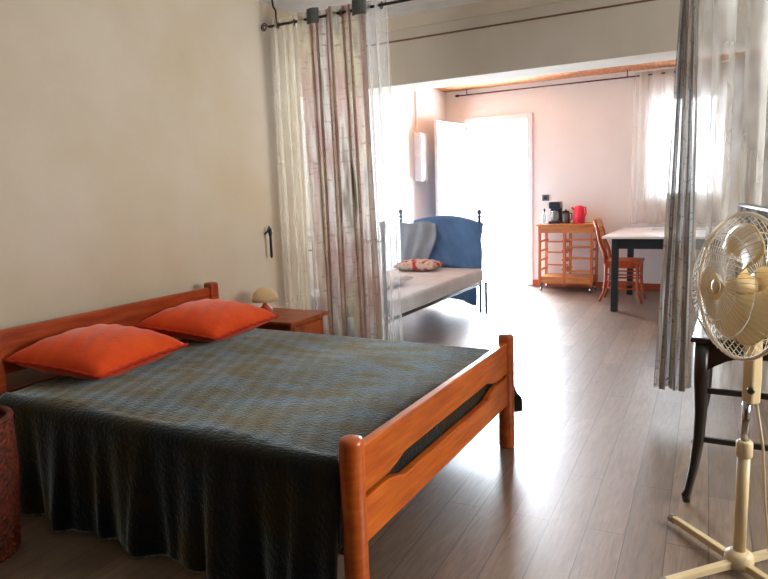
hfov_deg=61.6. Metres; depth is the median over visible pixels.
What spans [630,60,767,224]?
window curtain
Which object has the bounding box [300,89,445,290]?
wall
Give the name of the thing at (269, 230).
hook
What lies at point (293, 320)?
nightstand
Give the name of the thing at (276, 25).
curtain rod
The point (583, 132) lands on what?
wall
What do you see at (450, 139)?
door
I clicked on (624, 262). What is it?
dining chair
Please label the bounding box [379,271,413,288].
pillow
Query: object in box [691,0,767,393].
sheer curtain
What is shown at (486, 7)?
trim
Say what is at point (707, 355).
side table
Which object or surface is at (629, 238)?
dining table
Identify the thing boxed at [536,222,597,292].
trolley
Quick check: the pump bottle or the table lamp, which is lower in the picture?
the table lamp
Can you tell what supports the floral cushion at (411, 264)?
on the daybed
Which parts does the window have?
pane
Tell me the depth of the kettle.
8.08 m
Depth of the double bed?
2.56 m
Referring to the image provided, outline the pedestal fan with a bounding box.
[658,211,767,578]
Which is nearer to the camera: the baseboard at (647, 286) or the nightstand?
the nightstand
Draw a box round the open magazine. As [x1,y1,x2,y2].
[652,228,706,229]
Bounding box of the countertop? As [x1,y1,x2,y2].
[536,222,592,225]
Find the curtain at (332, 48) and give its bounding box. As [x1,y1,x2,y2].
[297,0,382,339]
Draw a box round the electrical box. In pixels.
[413,90,427,180]
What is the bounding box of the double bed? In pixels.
[0,282,514,578]
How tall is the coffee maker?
0.275 m
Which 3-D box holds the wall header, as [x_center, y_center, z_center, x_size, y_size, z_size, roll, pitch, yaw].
[1.871,-1.906,4.686,5.950,0.445,0.370,3,10,29]
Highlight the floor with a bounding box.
[0,284,767,578]
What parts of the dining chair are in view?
rail, post, leg, post, leg, seat, seat frame, leg, leg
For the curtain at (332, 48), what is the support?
hanging from the curtain rod at (276, 25)
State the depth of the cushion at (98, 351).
3.01 m
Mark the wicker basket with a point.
(10, 528)
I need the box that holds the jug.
[561,209,572,222]
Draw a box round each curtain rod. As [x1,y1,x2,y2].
[261,0,411,30]
[455,63,744,96]
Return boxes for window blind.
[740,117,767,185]
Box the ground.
[481,231,526,281]
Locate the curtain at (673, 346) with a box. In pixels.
[654,0,698,391]
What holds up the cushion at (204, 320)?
on the bedspread at (219, 459)
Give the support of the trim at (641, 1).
attached to the wall header
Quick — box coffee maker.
[548,201,562,223]
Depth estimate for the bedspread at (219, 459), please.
2.52 m
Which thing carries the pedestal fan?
on the floor
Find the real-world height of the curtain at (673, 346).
2.473 m
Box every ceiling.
[257,0,485,34]
[432,51,744,91]
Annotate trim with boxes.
[297,0,569,46]
[298,0,653,57]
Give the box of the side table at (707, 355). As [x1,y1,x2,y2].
[681,308,767,502]
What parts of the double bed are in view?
headboard post, headboard panel, headboard panel, headboard post, footboard post, footboard rail, footboard rail, footboard post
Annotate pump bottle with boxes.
[542,208,546,223]
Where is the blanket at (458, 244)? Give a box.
[413,215,483,305]
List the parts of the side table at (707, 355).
leg, leg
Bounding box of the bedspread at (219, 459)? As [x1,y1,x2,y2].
[0,328,522,578]
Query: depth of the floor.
3.00 m
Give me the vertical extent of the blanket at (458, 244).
1.014 m
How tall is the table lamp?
0.180 m
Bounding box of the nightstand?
[257,307,327,333]
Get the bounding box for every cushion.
[3,324,188,379]
[135,299,278,342]
[391,259,444,270]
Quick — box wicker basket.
[0,405,20,562]
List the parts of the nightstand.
drawer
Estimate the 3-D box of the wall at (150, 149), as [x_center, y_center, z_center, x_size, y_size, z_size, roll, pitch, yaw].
[-2.214,-0.409,3.014,0.500,2.760,5.620,3,10,29]
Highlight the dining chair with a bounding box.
[593,218,646,303]
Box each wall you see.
[0,0,311,388]
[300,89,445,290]
[446,58,756,284]
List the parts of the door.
panel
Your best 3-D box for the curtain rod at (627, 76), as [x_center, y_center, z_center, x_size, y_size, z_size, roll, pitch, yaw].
[2.936,-2.588,7.752,4.470,0.100,0.038,3,10,29]
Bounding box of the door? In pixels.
[434,112,532,285]
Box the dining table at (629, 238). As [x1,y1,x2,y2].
[602,227,720,311]
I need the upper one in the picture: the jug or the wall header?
the wall header
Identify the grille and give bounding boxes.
[691,214,767,358]
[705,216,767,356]
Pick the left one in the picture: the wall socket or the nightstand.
the nightstand
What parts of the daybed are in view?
rail, rail, post, mattress, post, rail, post, leg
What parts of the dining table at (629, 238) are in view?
leg, leg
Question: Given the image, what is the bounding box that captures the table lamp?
[252,287,278,312]
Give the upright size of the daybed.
1.140 m
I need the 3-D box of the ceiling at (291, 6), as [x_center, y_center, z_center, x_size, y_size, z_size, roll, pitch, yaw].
[0.300,-1.750,1.710,6.250,0.100,6.370,3,10,29]
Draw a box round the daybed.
[307,209,487,339]
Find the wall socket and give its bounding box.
[542,195,548,200]
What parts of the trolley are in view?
post, post, cross rail, post, post, cross rail, cross rail, cross rail, cross rail, post, post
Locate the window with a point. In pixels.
(662, 97)
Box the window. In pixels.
[659,90,721,166]
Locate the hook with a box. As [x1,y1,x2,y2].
[264,226,272,257]
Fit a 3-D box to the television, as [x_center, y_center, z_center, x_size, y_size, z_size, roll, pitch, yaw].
[1.548,-0.089,2.671,0.200,0.513,0.680,1,9,20]
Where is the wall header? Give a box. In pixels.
[298,0,763,98]
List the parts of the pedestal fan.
blade, blade, speed knob, blade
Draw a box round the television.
[735,203,767,275]
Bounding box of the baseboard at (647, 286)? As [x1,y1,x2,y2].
[533,280,697,291]
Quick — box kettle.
[571,205,586,222]
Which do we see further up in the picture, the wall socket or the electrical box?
the electrical box
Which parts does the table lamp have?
lamp shade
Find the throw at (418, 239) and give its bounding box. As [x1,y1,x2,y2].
[400,221,436,261]
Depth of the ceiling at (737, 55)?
7.88 m

